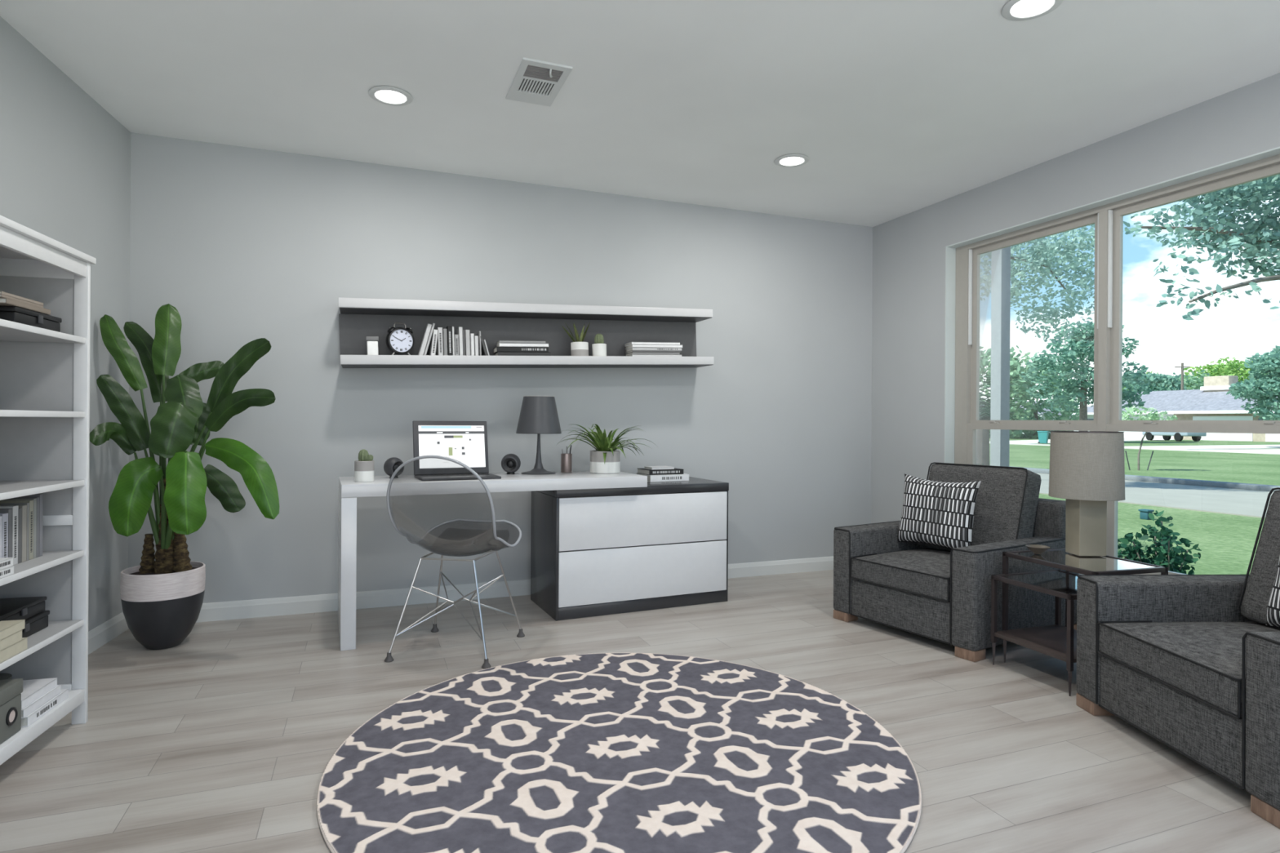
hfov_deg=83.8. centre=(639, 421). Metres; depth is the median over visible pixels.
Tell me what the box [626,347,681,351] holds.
magazine
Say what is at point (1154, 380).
tree
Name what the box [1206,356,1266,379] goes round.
tree
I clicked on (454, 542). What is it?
shell chair
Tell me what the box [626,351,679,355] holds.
magazine
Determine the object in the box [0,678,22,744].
storage box
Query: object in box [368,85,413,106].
recessed light
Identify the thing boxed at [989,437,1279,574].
lawn
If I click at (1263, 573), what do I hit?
cushion
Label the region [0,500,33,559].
book
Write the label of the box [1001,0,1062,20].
recessed light
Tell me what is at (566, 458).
pen cup
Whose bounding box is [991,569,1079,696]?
side table
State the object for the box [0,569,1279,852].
floor
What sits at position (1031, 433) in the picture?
tree
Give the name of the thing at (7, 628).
book
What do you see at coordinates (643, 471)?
book
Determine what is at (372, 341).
candle
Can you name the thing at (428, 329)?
book
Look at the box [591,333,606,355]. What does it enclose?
potted cactus
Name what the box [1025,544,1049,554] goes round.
bowl
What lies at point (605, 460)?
spider plant
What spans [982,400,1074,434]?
house
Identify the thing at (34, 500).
book
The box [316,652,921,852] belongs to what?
rug
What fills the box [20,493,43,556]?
book
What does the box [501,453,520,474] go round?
speaker
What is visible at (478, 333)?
book
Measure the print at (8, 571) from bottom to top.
0.010 m
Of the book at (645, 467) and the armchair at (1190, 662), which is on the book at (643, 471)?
the book at (645, 467)
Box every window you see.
[954,205,1102,465]
[1102,154,1279,574]
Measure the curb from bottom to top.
0.140 m
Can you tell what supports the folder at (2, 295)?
on the book at (3, 301)
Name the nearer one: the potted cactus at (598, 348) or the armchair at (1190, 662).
the armchair at (1190, 662)
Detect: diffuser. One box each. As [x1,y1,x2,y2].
[374,89,406,102]
[779,156,804,164]
[1010,0,1053,16]
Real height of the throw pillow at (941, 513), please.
0.389 m
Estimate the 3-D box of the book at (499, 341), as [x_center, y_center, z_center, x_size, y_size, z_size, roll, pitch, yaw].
[-0.703,-0.464,4.203,0.272,0.024,0.110,0,0,-21]
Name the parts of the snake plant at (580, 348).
pot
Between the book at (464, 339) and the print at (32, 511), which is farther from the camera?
the book at (464, 339)
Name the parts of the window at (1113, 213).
frame, sash, sash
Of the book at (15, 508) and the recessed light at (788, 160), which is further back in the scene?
the recessed light at (788, 160)
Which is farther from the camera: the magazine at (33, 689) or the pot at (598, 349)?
the pot at (598, 349)
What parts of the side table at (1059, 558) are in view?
leg, leg, glass, frame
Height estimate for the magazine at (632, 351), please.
0.021 m
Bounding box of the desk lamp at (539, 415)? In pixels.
[515,395,561,474]
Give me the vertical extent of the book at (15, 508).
0.182 m
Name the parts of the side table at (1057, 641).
leg, frame, glass, leg, leg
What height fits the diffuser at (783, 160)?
0.007 m
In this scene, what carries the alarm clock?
on the wall shelf at (359, 318)
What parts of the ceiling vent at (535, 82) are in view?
damper lever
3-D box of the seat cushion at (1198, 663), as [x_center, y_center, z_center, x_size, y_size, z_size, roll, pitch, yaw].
[1.987,0.765,2.287,0.664,0.146,0.580,0,0,-2]
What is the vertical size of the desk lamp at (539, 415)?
0.438 m
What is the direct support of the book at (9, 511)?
on the bookcase at (45, 373)
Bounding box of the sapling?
[1121,405,1177,470]
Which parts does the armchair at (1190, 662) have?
arm, arm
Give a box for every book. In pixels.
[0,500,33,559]
[0,502,29,560]
[0,505,18,564]
[0,505,26,562]
[0,508,12,557]
[0,513,8,557]
[0,515,2,557]
[0,557,13,569]
[0,565,13,578]
[0,619,25,639]
[0,630,22,650]
[0,637,27,662]
[1,497,36,558]
[10,497,39,557]
[17,507,22,563]
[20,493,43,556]
[417,323,431,355]
[423,323,435,355]
[429,328,437,355]
[435,327,443,355]
[442,328,447,355]
[445,325,452,355]
[451,326,454,355]
[453,334,459,355]
[457,327,463,355]
[462,329,465,355]
[464,329,470,355]
[470,333,474,355]
[474,335,479,355]
[476,331,481,355]
[480,336,488,355]
[483,339,489,355]
[493,346,548,353]
[494,351,550,355]
[496,340,545,344]
[496,342,548,346]
[636,467,683,475]
[636,473,688,482]
[644,466,674,469]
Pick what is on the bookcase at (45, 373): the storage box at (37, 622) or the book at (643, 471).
the storage box at (37, 622)
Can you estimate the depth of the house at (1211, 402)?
72.33 m
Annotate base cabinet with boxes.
[530,476,728,621]
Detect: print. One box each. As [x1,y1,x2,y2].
[0,560,10,567]
[0,568,9,576]
[4,521,6,557]
[13,515,16,558]
[30,511,32,552]
[36,699,57,717]
[432,334,435,352]
[439,333,441,352]
[448,331,451,352]
[521,348,546,350]
[653,471,679,473]
[662,476,681,479]
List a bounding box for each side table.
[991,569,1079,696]
[1001,547,1168,662]
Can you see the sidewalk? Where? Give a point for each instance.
(1188, 448)
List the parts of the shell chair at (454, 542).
leg, leg, frame, leg, leg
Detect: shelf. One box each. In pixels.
[337,297,714,368]
[994,624,1076,662]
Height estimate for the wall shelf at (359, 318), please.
0.428 m
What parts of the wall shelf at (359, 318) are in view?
panel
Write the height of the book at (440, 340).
0.162 m
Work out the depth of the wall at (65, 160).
3.20 m
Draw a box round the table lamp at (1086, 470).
[1048,431,1124,555]
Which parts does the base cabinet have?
drawer, drawer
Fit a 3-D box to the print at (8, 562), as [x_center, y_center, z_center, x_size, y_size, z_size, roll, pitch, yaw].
[-1.819,0.408,2.041,0.001,0.010,0.052,0,0,-15]
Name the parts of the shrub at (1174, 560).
stem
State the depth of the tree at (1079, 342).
57.20 m
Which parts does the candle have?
lid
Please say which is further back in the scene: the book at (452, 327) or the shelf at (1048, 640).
the book at (452, 327)
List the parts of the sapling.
crown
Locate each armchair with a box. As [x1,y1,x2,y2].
[833,462,1078,662]
[1075,487,1279,828]
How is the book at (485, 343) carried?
on the wall shelf at (359, 318)
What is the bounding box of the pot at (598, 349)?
[591,343,606,355]
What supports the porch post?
on the lawn
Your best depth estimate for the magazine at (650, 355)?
4.46 m
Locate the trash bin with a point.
(1042, 435)
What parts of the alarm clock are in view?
handle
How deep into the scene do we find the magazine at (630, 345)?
4.46 m
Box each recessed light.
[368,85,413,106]
[774,154,808,167]
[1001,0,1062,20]
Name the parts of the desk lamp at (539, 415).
lamp shade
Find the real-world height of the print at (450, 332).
0.119 m
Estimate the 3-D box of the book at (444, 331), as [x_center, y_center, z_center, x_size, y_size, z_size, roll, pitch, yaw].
[-1.111,-0.444,4.048,0.026,0.156,0.105,0,0,-21]
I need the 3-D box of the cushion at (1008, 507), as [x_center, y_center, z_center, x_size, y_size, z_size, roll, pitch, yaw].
[1.807,0.483,3.828,0.258,0.493,0.572,0,0,-32]
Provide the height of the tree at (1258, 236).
5.620 m
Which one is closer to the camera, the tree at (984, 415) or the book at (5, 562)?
the book at (5, 562)
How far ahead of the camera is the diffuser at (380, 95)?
3.17 m
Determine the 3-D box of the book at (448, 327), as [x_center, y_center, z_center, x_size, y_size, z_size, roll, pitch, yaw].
[-1.086,-0.452,4.052,0.029,0.171,0.095,0,0,-21]
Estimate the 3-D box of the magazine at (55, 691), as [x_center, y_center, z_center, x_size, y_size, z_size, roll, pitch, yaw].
[-1.963,0.882,2.232,0.160,0.026,0.210,0,0,-15]
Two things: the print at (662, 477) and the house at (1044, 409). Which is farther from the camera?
the house at (1044, 409)
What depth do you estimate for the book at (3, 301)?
2.19 m
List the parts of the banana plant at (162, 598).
pot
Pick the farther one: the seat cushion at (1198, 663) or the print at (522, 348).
the print at (522, 348)
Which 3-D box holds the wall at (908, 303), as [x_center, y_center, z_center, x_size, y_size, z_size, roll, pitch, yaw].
[2.660,-0.178,3.023,0.140,2.510,4.925,0,0,-21]
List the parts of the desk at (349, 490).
leg panel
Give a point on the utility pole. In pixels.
(1182, 366)
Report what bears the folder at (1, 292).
on the folder at (2, 295)
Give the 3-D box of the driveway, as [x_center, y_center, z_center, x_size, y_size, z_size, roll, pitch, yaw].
[44.027,1.717,56.131,33.400,0.032,37.000,0,0,-21]
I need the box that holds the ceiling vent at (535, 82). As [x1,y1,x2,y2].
[506,57,572,106]
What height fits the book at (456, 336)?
0.124 m
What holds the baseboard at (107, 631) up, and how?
attached to the wall at (65, 160)
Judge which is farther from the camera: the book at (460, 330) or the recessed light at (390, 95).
the book at (460, 330)
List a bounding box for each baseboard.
[88,611,128,654]
[195,555,833,622]
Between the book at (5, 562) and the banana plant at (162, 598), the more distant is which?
the banana plant at (162, 598)
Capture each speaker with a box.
[383,457,404,478]
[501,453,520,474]
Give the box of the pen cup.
[560,444,572,472]
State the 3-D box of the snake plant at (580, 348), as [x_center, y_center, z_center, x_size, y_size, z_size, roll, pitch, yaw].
[-0.378,-0.498,4.300,0.168,0.220,0.106,0,0,-24]
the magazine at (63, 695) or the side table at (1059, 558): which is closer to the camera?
the magazine at (63, 695)
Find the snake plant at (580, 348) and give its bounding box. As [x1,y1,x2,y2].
[561,322,590,355]
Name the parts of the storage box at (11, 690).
lid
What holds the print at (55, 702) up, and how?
on the magazine at (63, 695)
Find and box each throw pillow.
[897,473,981,548]
[1265,557,1279,627]
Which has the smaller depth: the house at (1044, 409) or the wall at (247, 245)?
the wall at (247, 245)
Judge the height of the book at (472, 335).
0.131 m
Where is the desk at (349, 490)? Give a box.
[337,471,647,650]
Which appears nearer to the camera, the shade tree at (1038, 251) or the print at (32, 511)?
the print at (32, 511)
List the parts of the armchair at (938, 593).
arm, arm, frame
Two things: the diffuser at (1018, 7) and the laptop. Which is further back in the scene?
the laptop
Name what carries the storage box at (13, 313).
on the bookcase at (45, 373)
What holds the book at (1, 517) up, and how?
on the bookcase at (45, 373)
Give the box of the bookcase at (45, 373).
[0,215,96,764]
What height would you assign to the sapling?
2.085 m
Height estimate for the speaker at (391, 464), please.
0.106 m
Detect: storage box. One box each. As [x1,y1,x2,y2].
[0,305,62,332]
[0,596,46,621]
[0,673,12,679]
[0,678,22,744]
[22,610,49,637]
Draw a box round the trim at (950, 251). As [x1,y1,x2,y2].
[944,146,1279,463]
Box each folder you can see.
[0,291,43,305]
[0,293,43,307]
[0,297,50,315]
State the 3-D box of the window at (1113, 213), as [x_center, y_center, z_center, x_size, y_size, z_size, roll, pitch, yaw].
[2.610,-0.165,3.258,0.065,1.915,0.984,0,0,-21]
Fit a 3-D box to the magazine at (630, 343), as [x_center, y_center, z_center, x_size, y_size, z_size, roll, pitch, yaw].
[0.078,-0.489,4.515,0.326,0.025,0.130,0,0,-21]
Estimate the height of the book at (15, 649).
0.034 m
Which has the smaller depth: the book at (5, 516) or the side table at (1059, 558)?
the book at (5, 516)
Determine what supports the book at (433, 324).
on the wall shelf at (359, 318)
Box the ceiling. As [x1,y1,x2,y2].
[0,0,1279,226]
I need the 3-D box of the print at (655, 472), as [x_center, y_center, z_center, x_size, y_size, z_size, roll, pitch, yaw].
[0.159,0.302,4.269,0.183,0.013,0.001,0,0,-25]
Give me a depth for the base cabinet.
3.98 m
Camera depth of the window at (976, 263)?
4.48 m
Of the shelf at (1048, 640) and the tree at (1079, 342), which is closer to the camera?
the shelf at (1048, 640)
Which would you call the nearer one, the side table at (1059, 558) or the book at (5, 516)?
the book at (5, 516)
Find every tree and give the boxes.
[979,345,1039,438]
[1009,360,1080,438]
[1010,223,1094,344]
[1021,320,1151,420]
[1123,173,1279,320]
[1124,369,1186,394]
[1155,369,1210,391]
[1183,361,1247,388]
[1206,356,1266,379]
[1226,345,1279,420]
[1236,358,1278,387]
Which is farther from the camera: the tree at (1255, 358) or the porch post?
the tree at (1255, 358)
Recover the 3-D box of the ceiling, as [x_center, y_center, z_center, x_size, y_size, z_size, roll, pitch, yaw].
[0.183,-1.524,2.117,5.430,0.150,5.025,0,0,-21]
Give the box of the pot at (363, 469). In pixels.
[354,460,373,482]
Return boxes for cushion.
[851,547,950,600]
[917,463,1041,551]
[1098,622,1279,717]
[1240,489,1279,629]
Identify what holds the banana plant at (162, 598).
on the floor
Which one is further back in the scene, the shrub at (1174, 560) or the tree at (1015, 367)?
the tree at (1015, 367)
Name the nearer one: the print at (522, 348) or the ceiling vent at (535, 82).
the ceiling vent at (535, 82)
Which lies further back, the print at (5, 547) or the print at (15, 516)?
the print at (15, 516)
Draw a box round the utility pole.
[1174,362,1190,390]
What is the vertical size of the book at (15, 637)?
0.030 m
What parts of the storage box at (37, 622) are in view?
lid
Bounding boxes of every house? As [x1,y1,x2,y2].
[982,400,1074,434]
[1071,375,1279,442]
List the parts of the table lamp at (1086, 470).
lamp shade, shade trim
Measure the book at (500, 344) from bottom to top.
0.030 m
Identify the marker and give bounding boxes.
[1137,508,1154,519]
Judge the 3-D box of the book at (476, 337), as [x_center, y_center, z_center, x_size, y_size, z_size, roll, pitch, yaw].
[-0.951,-0.430,4.115,0.024,0.118,0.115,0,0,-21]
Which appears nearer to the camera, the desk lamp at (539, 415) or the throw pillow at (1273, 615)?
the throw pillow at (1273, 615)
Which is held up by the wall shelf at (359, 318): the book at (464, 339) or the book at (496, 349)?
the book at (464, 339)
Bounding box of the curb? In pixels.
[989,464,1279,492]
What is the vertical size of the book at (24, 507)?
0.178 m
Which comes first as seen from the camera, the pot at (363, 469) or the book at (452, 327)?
the pot at (363, 469)
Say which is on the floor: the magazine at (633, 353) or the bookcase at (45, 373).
the bookcase at (45, 373)
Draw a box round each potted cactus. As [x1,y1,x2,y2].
[354,448,373,482]
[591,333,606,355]
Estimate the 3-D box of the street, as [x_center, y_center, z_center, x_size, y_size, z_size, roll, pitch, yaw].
[-3.280,1.430,52.335,5.200,0.020,220.000,0,0,-21]
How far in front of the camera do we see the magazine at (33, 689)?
2.26 m
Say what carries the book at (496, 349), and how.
on the book at (498, 353)
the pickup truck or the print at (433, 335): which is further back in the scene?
the pickup truck
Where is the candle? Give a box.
[365,336,378,355]
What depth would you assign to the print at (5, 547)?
2.16 m
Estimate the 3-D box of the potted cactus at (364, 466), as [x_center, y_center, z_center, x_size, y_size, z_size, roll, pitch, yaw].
[-1.332,0.212,3.445,0.089,0.155,0.089,0,0,-21]
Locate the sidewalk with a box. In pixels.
[989,442,1279,454]
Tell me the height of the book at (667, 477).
0.040 m
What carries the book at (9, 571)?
on the bookcase at (45, 373)
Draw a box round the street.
[1035,472,1273,518]
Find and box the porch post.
[990,246,1010,466]
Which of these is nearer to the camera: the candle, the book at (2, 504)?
the book at (2, 504)
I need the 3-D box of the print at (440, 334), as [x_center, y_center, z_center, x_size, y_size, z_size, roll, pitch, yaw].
[-1.116,-0.441,3.990,0.009,0.111,0.001,-2,1,-21]
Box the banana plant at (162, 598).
[89,303,279,649]
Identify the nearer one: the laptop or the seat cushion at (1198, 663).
the seat cushion at (1198, 663)
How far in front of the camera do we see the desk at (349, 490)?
3.44 m
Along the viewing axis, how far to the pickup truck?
62.62 m
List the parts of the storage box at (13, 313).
lid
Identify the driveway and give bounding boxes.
[989,437,1279,453]
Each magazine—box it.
[20,677,57,709]
[21,684,61,718]
[21,688,68,727]
[624,342,679,346]
[625,344,682,349]
[625,350,680,354]
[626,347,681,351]
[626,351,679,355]
[627,354,681,356]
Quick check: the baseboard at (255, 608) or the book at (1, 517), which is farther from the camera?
the baseboard at (255, 608)
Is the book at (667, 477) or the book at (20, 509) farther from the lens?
the book at (667, 477)
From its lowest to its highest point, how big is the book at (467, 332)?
0.152 m
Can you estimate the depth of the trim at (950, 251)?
4.61 m
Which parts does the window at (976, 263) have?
pane, pane, sash, sash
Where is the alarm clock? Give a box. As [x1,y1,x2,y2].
[386,322,414,355]
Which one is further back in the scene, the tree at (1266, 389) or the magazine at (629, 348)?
the tree at (1266, 389)
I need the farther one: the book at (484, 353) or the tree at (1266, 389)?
the tree at (1266, 389)
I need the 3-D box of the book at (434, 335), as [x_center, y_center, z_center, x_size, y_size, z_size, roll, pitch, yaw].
[-1.164,-0.440,4.022,0.041,0.150,0.095,0,0,-21]
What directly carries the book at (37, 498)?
on the bookcase at (45, 373)
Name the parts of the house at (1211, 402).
garage door, garage door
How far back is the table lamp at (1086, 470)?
3.04 m
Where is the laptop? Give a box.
[412,420,501,480]
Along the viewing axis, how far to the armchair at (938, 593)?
3.56 m
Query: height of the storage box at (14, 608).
0.048 m
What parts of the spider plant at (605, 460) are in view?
pot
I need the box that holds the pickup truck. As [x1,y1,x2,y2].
[1142,431,1206,441]
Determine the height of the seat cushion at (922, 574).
0.146 m
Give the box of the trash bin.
[1036,431,1048,443]
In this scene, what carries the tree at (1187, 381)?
on the lawn
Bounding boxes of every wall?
[0,16,130,631]
[128,132,872,603]
[871,72,1279,523]
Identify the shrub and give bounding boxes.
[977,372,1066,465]
[1117,510,1201,574]
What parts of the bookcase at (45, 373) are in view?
inset panel, shelf, shelf, shelf, shelf, shelf, rail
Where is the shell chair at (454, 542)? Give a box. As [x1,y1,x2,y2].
[384,455,524,668]
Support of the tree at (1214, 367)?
on the lawn
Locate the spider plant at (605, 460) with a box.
[558,423,654,473]
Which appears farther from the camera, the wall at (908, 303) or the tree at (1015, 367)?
the tree at (1015, 367)

